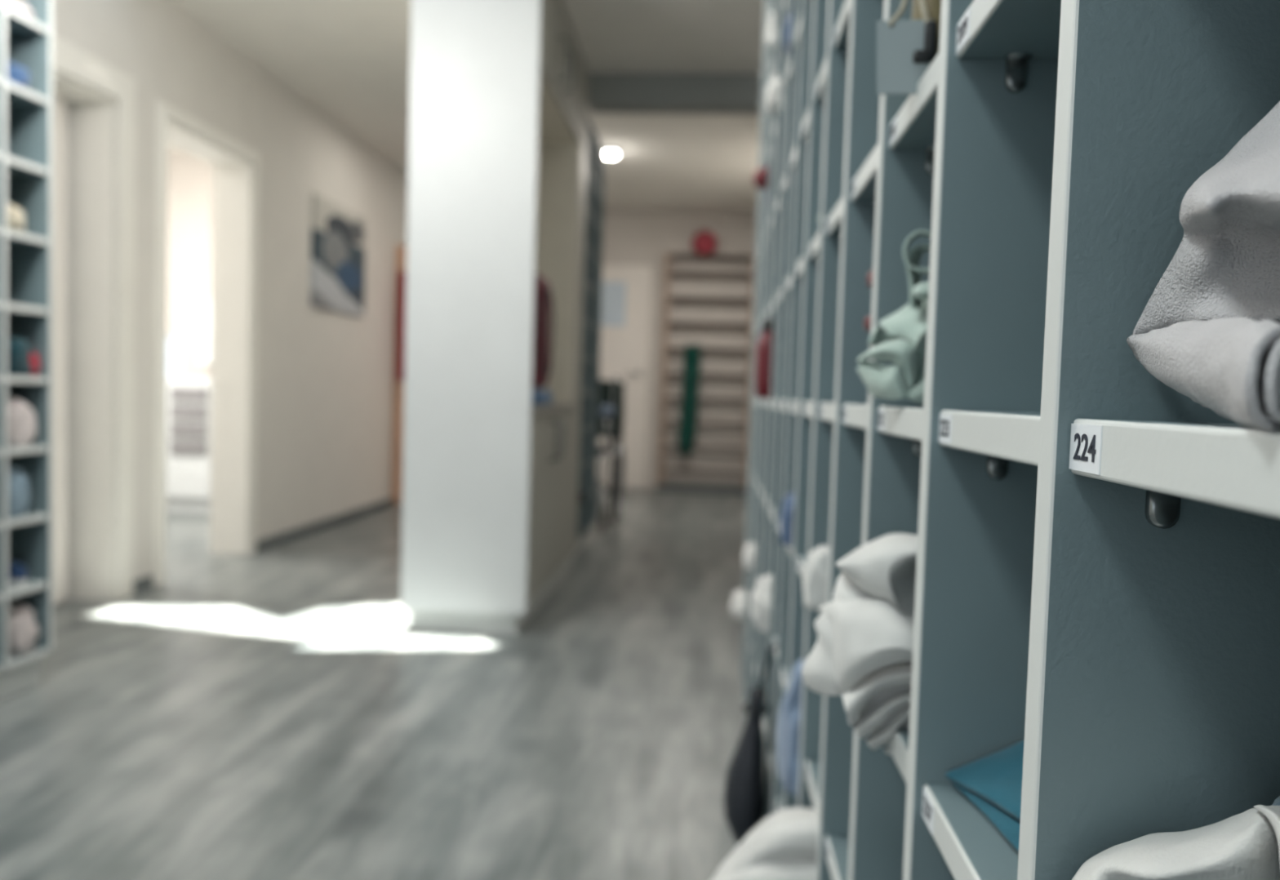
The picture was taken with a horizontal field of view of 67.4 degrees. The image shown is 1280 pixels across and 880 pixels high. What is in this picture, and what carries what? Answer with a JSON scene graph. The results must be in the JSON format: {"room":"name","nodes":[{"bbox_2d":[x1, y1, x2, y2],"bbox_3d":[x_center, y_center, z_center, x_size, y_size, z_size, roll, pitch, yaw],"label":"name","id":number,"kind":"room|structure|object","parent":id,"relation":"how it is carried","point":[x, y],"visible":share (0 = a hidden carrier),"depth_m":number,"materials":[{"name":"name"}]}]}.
{"room":"physiotherapy clinic corridor","nodes":[
{"label":"physiotherapy clinic corridor","id":0,"kind":"room"},
{"bbox_2d":[165,150,213,502],"bbox_3d":[-3.121,-0.838,6.862,2.150,2.600,0.100,2,3,4],"label":"wall","id":1,"kind":"structure","parent":0,"point":[189,177],"depth_m":6.79,"materials":[{"name":"beige paint"}]},
{"bbox_2d":[166,333,183,377],"bbox_3d":[-3.428,-0.468,6.881,0.360,0.600,0.060,2,3,4],"label":"window","id":2,"kind":"structure","parent":1,"relation":"in","point":[175,341],"depth_m":6.87,"materials":[{"name":"white glass"}]},
{"bbox_2d":[198,299,211,364],"bbox_3d":[-2.946,-0.753,6.753,0.280,0.450,0.100,2,3,4],"label":"window","id":3,"kind":"structure","parent":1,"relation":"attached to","point":[205,305],"depth_m":6.71,"materials":[{"name":"white glass"}]},
{"bbox_2d":[53,0,408,586],"bbox_3d":[-2.185,-0.648,3.541,0.200,2.600,11.000,2,3,4],"label":"wall","id":4,"kind":"structure","parent":0,"point":[326,377],"depth_m":5.28,"materials":[{"name":"white paint"}]},
{"bbox_2d":[53,34,135,604],"bbox_3d":[-2.194,-0.386,3.396,0.220,2.090,1.045,2,3,4],"label":"door","id":5,"kind":"structure","parent":4,"relation":"in","point":[94,101],"depth_m":3.77,"materials":[{"name":"paint"}]},
{"bbox_2d":[133,574,153,593],"bbox_3d":[-2.085,0.605,4.031,0.012,0.055,0.125,2,3,4],"label":"baseboard","id":6,"kind":"structure","parent":4,"relation":"attached to","point":[145,583],"depth_m":4.02,"materials":[{"name":"grey wood"}]},
{"bbox_2d":[153,98,260,586],"bbox_3d":[-2.112,-0.424,4.528,0.220,2.060,0.917,2,3,4],"label":"door frame","id":7,"kind":"structure","parent":4,"relation":"in","point":[236,166],"depth_m":4.89,"materials":[{"name":"paint"}]},
{"bbox_2d":[256,497,394,551],"bbox_3d":[-1.922,0.500,6.280,0.012,0.055,2.510,2,3,4],"label":"baseboard","id":8,"kind":"structure","parent":4,"relation":"attached to","point":[270,541],"depth_m":5.82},
{"bbox_2d":[310,193,365,316],"bbox_3d":[-1.881,-1.131,6.016,0.024,0.650,0.820,2,3,4],"label":"picture","id":9,"kind":"object","parent":4,"relation":"attached to","point":[338,234],"visible":1,"depth_m":5.94},
{"bbox_2d":[391,244,406,503],"bbox_3d":[-1.404,-0.468,7.095,0.855,1.920,0.101,2,3,4],"label":"door","id":10,"kind":"structure","parent":4,"relation":"in","point":[401,250],"depth_m":7.15,"materials":[{"name":"brown wood"}]},
{"bbox_2d":[395,271,406,380],"bbox_3d":[-1.511,-0.831,7.078,0.570,0.801,0.028,2,3,4],"label":"towel","id":11,"kind":"object","parent":10,"relation":"hanging from","point":[401,328],"visible":0.16,"depth_m":7.09,"materials":[{"name":"fabric"}]},
{"bbox_2d":[0,487,746,879],"bbox_3d":[-1.826,0.713,3.578,5.300,0.100,11.200,2,3,4],"label":"floor","id":12,"kind":"structure","parent":0,"point":[277,712],"depth_m":2.53,"materials":[{"name":"grey wood"}]},
{"bbox_2d":[0,0,53,700],"bbox_3d":[-1.887,-0.483,2.195,0.366,2.419,1.092,2,3,4],"label":"tall cabinet","id":13,"kind":"object","parent":12,"relation":"on","point":[26,116],"visible":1,"depth_m":2.70,"materials":[{"name":"grey wood"}]},
{"bbox_2d":[6,202,25,233],"bbox_3d":[-1.730,-0.605,2.619,0.095,0.080,0.071,2,3,4],"label":"cloth","id":14,"kind":"object","parent":13,"relation":"on","point":[15,221],"visible":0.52,"depth_m":2.60,"materials":[{"name":"beige fabric"}]},
{"bbox_2d":[7,559,28,587],"bbox_3d":[-1.847,0.345,2.691,0.260,0.115,0.076,2,3,4],"label":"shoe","id":15,"kind":"object","parent":13,"relation":"on","point":[18,575],"visible":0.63,"depth_m":2.67,"materials":[{"name":"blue fabric"}]},
{"bbox_2d":[7,466,30,519],"bbox_3d":[-1.753,0.142,2.654,0.106,0.140,0.096,2,3,4],"label":"cloth","id":16,"kind":"object","parent":13,"relation":"on","point":[18,492],"visible":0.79,"depth_m":2.64,"materials":[{"name":"blue fabric"}]},
{"bbox_2d":[6,61,31,89],"bbox_3d":[-1.718,-0.990,2.608,0.107,0.070,0.094,2,3,4],"label":"cloth","id":17,"kind":"object","parent":13,"relation":"on","point":[16,74],"visible":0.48,"depth_m":2.59,"materials":[{"name":"blue fabric"}]},
{"bbox_2d":[7,333,33,376],"bbox_3d":[-1.739,-0.235,2.646,0.103,0.117,0.106,2,3,4],"label":"cloth","id":18,"kind":"object","parent":13,"relation":"on","point":[19,364],"visible":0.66,"depth_m":2.62,"materials":[{"name":"teal fabric"}]},
{"bbox_2d":[6,0,34,19],"bbox_3d":[-1.712,-1.172,2.611,0.095,0.046,0.107,2,3,4],"label":"cloth","id":19,"kind":"object","parent":13,"relation":"on","point":[17,5],"visible":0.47,"depth_m":2.59,"materials":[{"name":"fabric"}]},
{"bbox_2d":[7,396,36,447],"bbox_3d":[-1.746,-0.052,2.656,0.118,0.138,0.111,2,3,4],"label":"cloth","id":20,"kind":"object","parent":13,"relation":"on","point":[21,419],"visible":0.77,"depth_m":2.64,"materials":[{"name":"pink fabric"}]},
{"bbox_2d":[8,603,39,658],"bbox_3d":[-1.763,0.531,2.694,0.118,0.138,0.131,2,3,4],"label":"cloth","id":21,"kind":"object","parent":13,"relation":"on","point":[23,631],"visible":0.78,"depth_m":2.67,"materials":[{"name":"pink fabric"}]},
{"bbox_2d":[1,647,48,670],"bbox_3d":[-1.888,0.606,2.696,0.354,0.018,0.164,2,3,4],"label":"shelf","id":22,"kind":"object","parent":13,"relation":"attached to","point":[11,664],"depth_m":2.68,"materials":[{"name":"white wood"}]},
{"bbox_2d":[6,4,47,34],"bbox_3d":[-1.836,-1.144,2.611,0.354,0.018,0.164,2,3,4],"label":"shelf","id":23,"kind":"object","parent":13,"relation":"attached to","point":[17,23],"depth_m":2.63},
{"bbox_2d":[6,80,47,104],"bbox_3d":[-1.842,-0.950,2.620,0.354,0.018,0.164,2,3,4],"label":"shelf","id":24,"kind":"object","parent":13,"relation":"attached to","point":[15,94],"depth_m":2.63,"materials":[{"name":"white wood"}]},
{"bbox_2d":[6,155,47,175],"bbox_3d":[-1.847,-0.755,2.630,0.354,0.018,0.164,2,3,4],"label":"shelf","id":25,"kind":"object","parent":13,"relation":"attached to","point":[15,166],"depth_m":2.65,"materials":[{"name":"white wood"}]},
{"bbox_2d":[6,229,47,244],"bbox_3d":[-1.853,-0.561,2.639,0.354,0.018,0.164,2,3,4],"label":"shelf","id":26,"kind":"object","parent":13,"relation":"attached to","point":[13,237],"depth_m":2.66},
{"bbox_2d":[7,302,47,314],"bbox_3d":[-1.859,-0.366,2.648,0.354,0.018,0.164,2,3,4],"label":"shelf","id":27,"kind":"object","parent":13,"relation":"attached to","point":[12,308],"depth_m":2.67,"materials":[{"name":"white wood"}]},
{"bbox_2d":[7,375,47,383],"bbox_3d":[-1.865,-0.172,2.658,0.354,0.018,0.164,2,3,4],"label":"shelf","id":28,"kind":"object","parent":13,"relation":"attached to","point":[39,379],"depth_m":2.66,"materials":[{"name":"white wood"}]},
{"bbox_2d":[7,444,47,455],"bbox_3d":[-1.871,0.022,2.667,0.354,0.018,0.164,2,3,4],"label":"shelf","id":29,"kind":"object","parent":13,"relation":"attached to","point":[33,450],"depth_m":2.68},
{"bbox_2d":[7,512,47,527],"bbox_3d":[-1.876,0.217,2.677,0.354,0.018,0.164,2,3,4],"label":"shelf","id":30,"kind":"object","parent":13,"relation":"attached to","point":[30,518],"depth_m":2.69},
{"bbox_2d":[8,580,47,598],"bbox_3d":[-1.882,0.411,2.687,0.354,0.018,0.164,2,3,4],"label":"shelf","id":31,"kind":"object","parent":13,"relation":"attached to","point":[33,586],"depth_m":2.69,"materials":[{"name":"white wood"}]},
{"bbox_2d":[30,352,39,376],"bbox_3d":[-1.721,-0.213,2.701,0.062,0.069,0.036,2,3,4],"label":"cloth","id":32,"kind":"object","parent":13,"relation":"on","point":[34,360],"visible":0.32,"depth_m":2.69,"materials":[{"name":"red fabric"}]},
{"bbox_2d":[165,377,211,513],"bbox_3d":[-2.825,0.036,6.568,0.720,0.900,0.465,2,3,4],"label":"radiator","id":33,"kind":"object","parent":12,"relation":"on","point":[188,462],"visible":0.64,"depth_m":6.38,"materials":[{"name":"white metal"}]},
{"bbox_2d":[400,0,589,634],"bbox_3d":[-0.542,-0.579,4.160,0.482,2.498,1.495,2,3,4],"label":"pillar","id":34,"kind":"structure","parent":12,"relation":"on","point":[500,89],"depth_m":3.44,"materials":[{"name":"white paint"}]},
{"bbox_2d":[531,403,576,414],"bbox_3d":[-0.577,-0.141,4.065,0.455,0.030,1.210,2,3,4],"label":"countertop","id":35,"kind":"structure","parent":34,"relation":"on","point":[553,407],"depth_m":3.95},
{"bbox_2d":[532,389,552,404],"bbox_3d":[-0.481,-0.176,3.881,0.200,0.062,0.360,2,3,4],"label":"storage box","id":36,"kind":"object","parent":35,"relation":"on","point":[540,397],"visible":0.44,"depth_m":3.81,"materials":[{"name":"blue plastic"}]},
{"bbox_2d":[532,272,554,389],"bbox_3d":[-0.457,-0.462,3.876,0.185,0.510,0.300,2,3,4],"label":"bag","id":37,"kind":"object","parent":36,"relation":"on","point":[544,305],"visible":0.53,"depth_m":3.79,"materials":[{"name":"red fabric"}]},
{"bbox_2d":[572,112,605,559],"bbox_3d":[-0.443,-0.544,5.354,0.346,2.319,0.854,2,3,4],"label":"tall cabinet","id":38,"kind":"object","parent":12,"relation":"on","point":[596,157],"visible":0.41,"depth_m":5.40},
{"bbox_2d":[577,490,585,503],"bbox_3d":[-0.421,0.271,5.082,0.260,0.115,0.076,2,3,4],"label":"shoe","id":39,"kind":"object","parent":38,"relation":"on","point":[581,495],"visible":0.08,"depth_m":5.05,"materials":[{"name":"black rubber"}]},
{"bbox_2d":[591,277,593,288],"bbox_3d":[-0.392,-0.912,5.366,0.260,0.115,0.076,2,3,4],"label":"shoe","id":40,"kind":"object","parent":38,"relation":"on","point":[592,278],"visible":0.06,"depth_m":5.35,"materials":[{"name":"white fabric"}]},
{"bbox_2d":[595,377,624,533],"bbox_3d":[-0.422,0.072,6.297,0.578,0.996,0.960,2,3,4],"label":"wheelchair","id":41,"kind":"object","parent":12,"relation":"on","point":[611,393],"visible":0.4,"depth_m":6.50,"materials":[{"name":"black metal"}]},
{"bbox_2d":[599,404,615,416],"bbox_3d":[-0.216,-0.193,6.278,0.104,0.069,0.146,2,3,4],"label":"cloth","id":42,"kind":"object","parent":41,"relation":"on","point":[607,411],"visible":1,"depth_m":6.22,"materials":[{"name":"blue fabric"}]},
{"bbox_2d":[740,0,1279,879],"bbox_3d":[0.406,-0.395,1.364,0.366,2.459,2.528,2,3,4],"label":"tall cabinet","id":43,"kind":"object","parent":12,"relation":"on","point":[1097,589],"visible":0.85,"depth_m":0.48,"materials":[{"name":"grey metal"}]},
{"bbox_2d":[729,589,746,619],"bbox_3d":[0.283,0.435,2.568,0.086,0.071,0.117,2,3,4],"label":"towel","id":44,"kind":"object","parent":43,"relation":"on","point":[738,604],"visible":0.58,"depth_m":2.53,"materials":[{"name":"white fabric"}]},
{"bbox_2d":[742,542,755,570],"bbox_3d":[0.269,0.264,2.202,0.063,0.058,0.107,2,3,4],"label":"towel","id":45,"kind":"object","parent":43,"relation":"on","point":[748,555],"visible":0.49,"depth_m":2.17,"materials":[{"name":"white fabric"}]},
{"bbox_2d":[723,643,777,844],"bbox_3d":[0.175,0.474,1.520,0.117,0.325,0.117,0,3,-37],"label":"bag","id":46,"kind":"object","parent":43,"relation":"hanging from","point":[744,801],"visible":0.83,"depth_m":1.48,"materials":[{"name":"black fabric"}]},
{"bbox_2d":[751,574,771,631],"bbox_3d":[0.234,0.276,1.642,0.087,0.087,0.108,2,3,4],"label":"towel","id":47,"kind":"object","parent":43,"relation":"in","point":[761,595],"visible":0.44,"depth_m":1.61,"materials":[{"name":"white fabric"}]},
{"bbox_2d":[755,318,773,398],"bbox_3d":[0.241,-0.153,1.802,0.047,0.150,0.047,2,3,4],"label":"bottle","id":48,"kind":"object","parent":43,"relation":"on","point":[764,350],"visible":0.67,"depth_m":1.78,"materials":[{"name":"red plastic"}]},
{"bbox_2d":[711,807,818,879],"bbox_3d":[0.133,0.439,0.954,0.145,0.178,0.100,4,4,39],"label":"towel","id":49,"kind":"object","parent":43,"relation":"hanging from","point":[783,846],"visible":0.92,"depth_m":0.91,"materials":[{"name":"white fabric"}]},
{"bbox_2d":[742,0,791,740],"bbox_3d":[0.456,-0.367,2.082,0.354,2.160,1.062,2,3,4],"label":"shelf","id":50,"kind":"object","parent":43,"relation":"attached to","point":[774,129],"depth_m":2.06,"materials":[{"name":"grey wood"}]},
{"bbox_2d":[766,12,774,49],"bbox_3d":[0.311,-0.903,2.113,0.062,0.066,0.108,2,3,4],"label":"towel","id":51,"kind":"object","parent":43,"relation":"in","point":[770,30],"visible":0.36,"depth_m":2.09,"materials":[{"name":"white fabric"}]},
{"bbox_2d":[768,752,773,782],"bbox_3d":[0.385,0.536,1.499,0.354,0.018,0.164,2,3,4],"label":"shelf","id":52,"kind":"object","parent":43,"relation":"attached to","point":[771,754],"depth_m":1.56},
{"bbox_2d":[764,71,782,115],"bbox_3d":[0.286,-0.703,1.933,0.064,0.070,0.106,2,3,4],"label":"towel","id":53,"kind":"object","parent":43,"relation":"in","point":[774,90],"visible":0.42,"depth_m":1.90,"materials":[{"name":"white fabric"}]},
{"bbox_2d":[773,635,777,660],"bbox_3d":[0.391,0.342,1.490,0.354,0.018,0.164,2,3,4],"label":"shelf","id":54,"kind":"object","parent":43,"relation":"attached to","point":[775,637],"depth_m":1.56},
{"bbox_2d":[776,797,782,811],"bbox_3d":[0.372,0.545,1.320,0.354,0.018,0.164,2,3,4],"label":"shelf","id":55,"kind":"object","parent":43,"relation":"attached to","point":[779,800],"depth_m":1.39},
{"bbox_2d":[782,400,786,411],"bbox_3d":[0.402,-0.047,1.471,0.354,0.018,0.164,2,3,4],"label":"shelf","id":56,"kind":"object","parent":43,"relation":"attached to","point":[784,402],"depth_m":1.51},
{"bbox_2d":[781,666,787,692],"bbox_3d":[0.378,0.350,1.311,0.354,0.018,0.164,2,3,4],"label":"shelf","id":57,"kind":"object","parent":43,"relation":"attached to","point":[784,669],"depth_m":1.37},
{"bbox_2d":[779,493,794,547],"bbox_3d":[0.215,0.106,1.305,0.047,0.070,0.084,2,3,4],"label":"cloth","id":58,"kind":"object","parent":43,"relation":"on","point":[786,518],"visible":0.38,"depth_m":1.28,"materials":[{"name":"blue fabric"}]},
{"bbox_2d":[783,9,792,55],"bbox_3d":[0.266,-0.681,1.595,0.052,0.059,0.098,2,3,4],"label":"cloth","id":59,"kind":"object","parent":43,"relation":"on","point":[788,27],"visible":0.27,"depth_m":1.57,"materials":[{"name":"blue fabric"}]},
{"bbox_2d":[786,272,791,290],"bbox_3d":[0.408,-0.241,1.461,0.354,0.018,0.164,2,3,4],"label":"shelf","id":60,"kind":"object","parent":43,"relation":"attached to","point":[788,275],"depth_m":1.52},
{"bbox_2d":[776,658,803,798],"bbox_3d":[0.194,0.331,1.125,0.064,0.142,0.119,2,3,4],"label":"towel","id":61,"kind":"object","parent":43,"relation":"on","point":[788,726],"visible":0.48,"depth_m":1.09,"materials":[{"name":"blue fabric"}]},
{"bbox_2d":[787,546,792,557],"bbox_3d":[0.383,0.156,1.301,0.354,0.018,0.164,2,3,4],"label":"shelf","id":62,"kind":"object","parent":43,"relation":"attached to","point":[789,549],"depth_m":1.33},
{"bbox_2d":[791,142,796,168],"bbox_3d":[0.414,-0.435,1.452,0.354,0.018,0.164,2,3,4],"label":"shelf","id":63,"kind":"object","parent":43,"relation":"attached to","point":[793,150],"depth_m":1.51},
{"bbox_2d":[791,400,798,413],"bbox_3d":[0.389,-0.038,1.292,0.354,0.018,0.164,2,3,4],"label":"shelf","id":64,"kind":"object","parent":43,"relation":"attached to","point":[794,404],"depth_m":1.33,"materials":[{"name":"white wood"}]},
{"bbox_2d":[795,11,801,45],"bbox_3d":[0.419,-0.630,1.442,0.354,0.018,0.164,2,3,4],"label":"shelf","id":65,"kind":"object","parent":43,"relation":"attached to","point":[797,28],"depth_m":1.50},
{"bbox_2d":[795,255,803,277],"bbox_3d":[0.395,-0.233,1.282,0.354,0.018,0.164,2,3,4],"label":"shelf","id":66,"kind":"object","parent":43,"relation":"attached to","point":[799,259],"depth_m":1.35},
{"bbox_2d":[797,555,807,577],"bbox_3d":[0.370,0.164,1.123,0.354,0.018,0.164,2,3,4],"label":"shelf","id":67,"kind":"object","parent":43,"relation":"attached to","point":[802,559],"depth_m":1.19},
{"bbox_2d":[801,107,808,139],"bbox_3d":[0.401,-0.427,1.273,0.354,0.018,0.164,2,3,4],"label":"shelf","id":68,"kind":"object","parent":43,"relation":"attached to","point":[805,120],"depth_m":1.33,"materials":[{"name":"white wood"}]},
{"bbox_2d":[803,401,813,417],"bbox_3d":[0.376,-0.030,1.113,0.354,0.018,0.164,2,3,4],"label":"shelf","id":69,"kind":"object","parent":43,"relation":"attached to","point":[807,406],"depth_m":1.15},
{"bbox_2d":[806,760,820,813],"bbox_3d":[0.352,0.367,0.953,0.354,0.018,0.164,2,3,4],"label":"shelf","id":70,"kind":"object","parent":43,"relation":"attached to","point":[813,766],"depth_m":1.00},
{"bbox_2d":[808,231,819,259],"bbox_3d":[0.382,-0.224,1.104,0.354,0.018,0.164,2,3,4],"label":"shelf","id":71,"kind":"object","parent":43,"relation":"attached to","point":[814,239],"depth_m":1.16,"materials":[{"name":"white wood"}]},
{"bbox_2d":[802,545,829,610],"bbox_3d":[0.179,0.131,0.915,0.046,0.057,0.055,2,3,4],"label":"towel","id":72,"kind":"object","parent":43,"relation":"on","point":[815,577],"visible":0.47,"depth_m":0.90,"materials":[{"name":"white fabric"}]},
{"bbox_2d":[815,55,826,101],"bbox_3d":[0.388,-0.419,1.094,0.354,0.018,0.164,2,3,4],"label":"shelf","id":73,"kind":"object","parent":43,"relation":"attached to","point":[820,80],"depth_m":1.15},
{"bbox_2d":[819,402,835,422],"bbox_3d":[0.363,-0.022,0.934,0.354,0.018,0.164,2,3,4],"label":"shelf","id":74,"kind":"object","parent":43,"relation":"attached to","point":[827,410],"depth_m":0.96,"materials":[{"name":"white wood"}]},
{"bbox_2d":[826,195,843,235],"bbox_3d":[0.369,-0.216,0.925,0.354,0.018,0.164,2,3,4],"label":"shelf","id":75,"kind":"object","parent":43,"relation":"attached to","point":[834,214],"depth_m":0.97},
{"bbox_2d":[826,835,849,879],"bbox_3d":[0.339,0.375,0.774,0.354,0.018,0.164,2,3,4],"label":"shelf","id":76,"kind":"object","parent":43,"relation":"attached to","point":[837,846],"depth_m":0.83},
{"bbox_2d":[834,0,850,48],"bbox_3d":[0.375,-0.410,0.915,0.354,0.018,0.164,2,3,4],"label":"shelf","id":77,"kind":"object","parent":43,"relation":"attached to","point":[842,26],"depth_m":0.97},
{"bbox_2d":[842,404,867,429],"bbox_3d":[0.350,-0.013,0.755,0.354,0.018,0.164,2,3,4],"label":"shelf","id":78,"kind":"object","parent":43,"relation":"attached to","point":[855,416],"depth_m":0.78,"materials":[{"name":"white wood"}]},
{"bbox_2d":[801,533,917,755],"bbox_3d":[0.146,0.131,0.582,0.087,0.148,0.086,2,3,4],"label":"towel","id":79,"kind":"object","parent":43,"relation":"in","point":[864,646],"visible":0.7,"depth_m":0.57,"materials":[{"name":"white fabric"}]},
{"bbox_2d":[851,143,878,202],"bbox_3d":[0.356,-0.208,0.746,0.354,0.018,0.164,2,3,4],"label":"shelf","id":80,"kind":"object","parent":43,"relation":"attached to","point":[864,179],"depth_m":0.79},
{"bbox_2d":[863,269,873,331],"bbox_3d":[0.289,-0.080,0.751,0.235,0.109,0.116,2,3,4],"label":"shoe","id":81,"kind":"object","parent":43,"relation":"on","point":[867,324],"visible":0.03,"depth_m":0.71,"materials":[{"name":"rubber"}]},
{"bbox_2d":[856,300,928,403],"bbox_3d":[0.172,-0.057,0.605,0.056,0.069,0.075,-1,4,-43],"label":"towel","id":82,"kind":"object","parent":43,"relation":"on","point":[900,340],"visible":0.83,"depth_m":0.60,"materials":[{"name":"green fabric"}]},
{"bbox_2d":[902,230,931,309],"bbox_3d":[0.176,-0.106,0.594,0.026,0.050,0.041,3,3,16],"label":"strap","id":83,"kind":"object","parent":82,"relation":"on","point":[918,291],"visible":0.82,"depth_m":0.59,"materials":[{"name":"green fabric"}]},
{"bbox_2d":[886,726,909,783],"bbox_3d":[0.332,0.189,0.586,0.354,0.018,0.164,2,3,4],"label":"shelf","id":84,"kind":"object","parent":43,"relation":"attached to","point":[898,745],"depth_m":0.56,"materials":[{"name":"white laminate"}]},
{"bbox_2d":[878,405,923,440],"bbox_3d":[0.337,-0.005,0.577,0.354,0.018,0.164,2,3,4],"label":"shelf","id":85,"kind":"object","parent":43,"relation":"attached to","point":[895,423],"depth_m":0.60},
{"bbox_2d":[876,19,933,94],"bbox_3d":[0.159,-0.231,0.578,0.034,0.047,0.002,3,3,24],"label":"card","id":86,"kind":"object","parent":43,"relation":"on","point":[897,73],"visible":0.86,"depth_m":0.58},
{"bbox_2d":[887,0,941,63],"bbox_3d":[0.203,-0.284,0.597,0.103,0.139,0.079,2,3,4],"label":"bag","id":87,"kind":"object","parent":43,"relation":"on","point":[925,10],"visible":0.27,"depth_m":0.57,"materials":[{"name":"fabric"}]},
{"bbox_2d":[889,53,938,149],"bbox_3d":[0.343,-0.199,0.567,0.354,0.018,0.164,2,3,4],"label":"shelf","id":88,"kind":"object","parent":43,"relation":"attached to","point":[913,124],"depth_m":0.60,"materials":[{"name":"white wood"}]},
{"bbox_2d":[924,783,1018,879],"bbox_3d":[0.319,0.198,0.407,0.354,0.018,0.164,2,3,4],"label":"shelf","id":89,"kind":"object","parent":43,"relation":"attached to","point":[972,847],"depth_m":0.44,"materials":[{"name":"grey wood"}]},
{"bbox_2d":[945,740,1024,851],"bbox_3d":[0.186,0.164,0.443,0.064,0.035,0.105,2,3,4],"label":"folder","id":90,"kind":"object","parent":43,"relation":"on","point":[993,782],"visible":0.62,"depth_m":0.47,"materials":[{"name":"teal plastic"}]},
{"bbox_2d":[939,409,1040,466],"bbox_3d":[0.324,0.003,0.398,0.354,0.018,0.164,2,3,4],"label":"shelf","id":91,"kind":"object","parent":43,"relation":"attached to","point":[968,437],"depth_m":0.42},
{"bbox_2d":[956,0,1061,58],"bbox_3d":[0.330,-0.191,0.388,0.354,0.018,0.164,2,3,4],"label":"shelf","id":92,"kind":"object","parent":43,"relation":"attached to","point":[986,28],"depth_m":0.45,"materials":[{"name":"white wood"}]},
{"bbox_2d":[1071,418,1279,518],"bbox_3d":[0.311,0.012,0.219,0.354,0.018,0.164,2,3,4],"label":"shelf","id":93,"kind":"object","parent":43,"relation":"attached to","point":[1211,465],"depth_m":0.25,"materials":[{"name":"white laminate"}]},
{"bbox_2d":[1071,804,1279,879],"bbox_3d":[0.168,0.143,0.278,0.083,0.086,0.051,3,3,17],"label":"towel","id":94,"kind":"object","parent":43,"relation":"on","point":[1246,845],"visible":1,"depth_m":0.27,"materials":[{"name":"white fabric"}]},
{"bbox_2d":[1126,101,1279,431],"bbox_3d":[0.168,-0.052,0.244,0.058,0.098,0.117,2,3,15],"label":"towel","id":95,"kind":"object","parent":43,"relation":"on","point":[1208,330],"visible":1,"depth_m":0.27,"materials":[{"name":"grey fabric"}]},
{"bbox_2d":[1271,795,1279,805],"bbox_3d":[0.223,0.142,0.285,0.093,0.082,0.041,2,3,4],"label":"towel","id":96,"kind":"object","parent":43,"relation":"on","point":[1277,802],"visible":0.16,"depth_m":0.29,"materials":[{"name":"grey fabric"}]},
{"bbox_3d":[0.348,-0.519,2.155,0.135,0.076,0.124,2,3,4],"label":"folded cloth","id":97,"kind":"object","parent":43,"relation":"on","visible":0},
{"bbox_2d":[753,166,768,189],"bbox_3d":[0.278,-0.587,2.151,0.050,0.050,0.050,2,3,4],"label":"ball","id":98,"kind":"object","parent":97,"relation":"on","point":[761,176],"visible":0.82,"depth_m":2.13,"materials":[{"name":"red plastic"}]},
{"bbox_2d":[168,0,764,174],"bbox_3d":[-1.794,-1.917,3.503,5.200,0.160,11.100,2,3,4],"label":"ceiling","id":99,"kind":"structure","parent":0,"point":[613,36],"depth_m":4.48,"materials":[{"name":"white paint"}]},
{"bbox_2d":[588,105,759,211],"bbox_3d":[0.279,-2.059,6.859,1.550,0.080,4.100,2,3,4],"label":"ceiling","id":100,"kind":"structure","parent":0,"point":[664,161],"depth_m":6.96,"materials":[{"name":"white paint"}]},
{"bbox_2d":[604,146,618,157],"bbox_3d":[-0.206,-2.003,6.697,0.119,0.045,0.119,2,3,4],"label":"ceiling lamp","id":101,"kind":"object","parent":100,"relation":"attached to","point":[610,152],"visible":0.75,"depth_m":6.65,"materials":[{"name":"white plastic"}]},
{"bbox_2d":[588,72,761,114],"bbox_3d":[0.326,-1.801,4.886,1.160,0.240,0.150,2,3,4],"label":"beam","id":102,"kind":"structure","parent":100,"relation":"attached to","point":[686,93],"depth_m":4.83,"materials":[{"name":"grey paint"}]},
{"bbox_2d":[595,208,756,488],"bbox_3d":[-0.312,-0.888,8.964,3.150,2.660,0.100,2,3,4],"label":"wall","id":103,"kind":"structure","parent":0,"point":[628,233],"depth_m":8.85,"materials":[{"name":"white paint"}]},
{"bbox_2d":[595,256,660,489],"bbox_3d":[-0.277,-0.622,8.881,0.870,2.140,0.086,2,3,4],"label":"door","id":104,"kind":"structure","parent":103,"relation":"in","point":[628,353],"depth_m":8.88,"materials":[{"name":"beige wood"}]},
{"bbox_2d":[600,281,626,326],"bbox_3d":[-0.257,-1.257,8.864,0.250,0.410,0.006,2,3,4],"label":"notice","id":105,"kind":"object","parent":104,"relation":"attached to","point":[613,293],"visible":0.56,"depth_m":8.86,"materials":[{"name":"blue paper"}]},
{"bbox_2d":[655,483,742,489],"bbox_3d":[0.632,0.446,8.901,0.970,0.060,0.014,2,3,4],"label":"baseboard","id":106,"kind":"structure","parent":103,"relation":"attached to","point":[656,483],"depth_m":8.90,"materials":[{"name":"grey"}]},
{"bbox_2d":[657,252,755,493],"bbox_3d":[0.613,-0.606,8.785,0.840,2.170,0.150,2,3,4],"label":"wall bars","id":107,"kind":"object","parent":103,"relation":"attached to","point":[668,273],"visible":0.88,"depth_m":8.74,"materials":[{"name":"beige wood"}]},
{"bbox_2d":[677,343,702,456],"bbox_3d":[0.456,-0.364,8.752,0.208,1.025,0.115,2,3,4],"label":"cloth","id":108,"kind":"object","parent":107,"relation":"hanging from","point":[687,429],"visible":1,"depth_m":8.73,"materials":[{"name":"fabric"}]},
{"bbox_2d":[692,230,717,255],"bbox_3d":[0.587,-1.785,8.717,0.230,0.230,0.230,2,3,4],"label":"ball","id":109,"kind":"object","parent":107,"relation":"on","point":[704,242],"visible":1,"depth_m":8.64,"materials":[{"name":"red rubber"}]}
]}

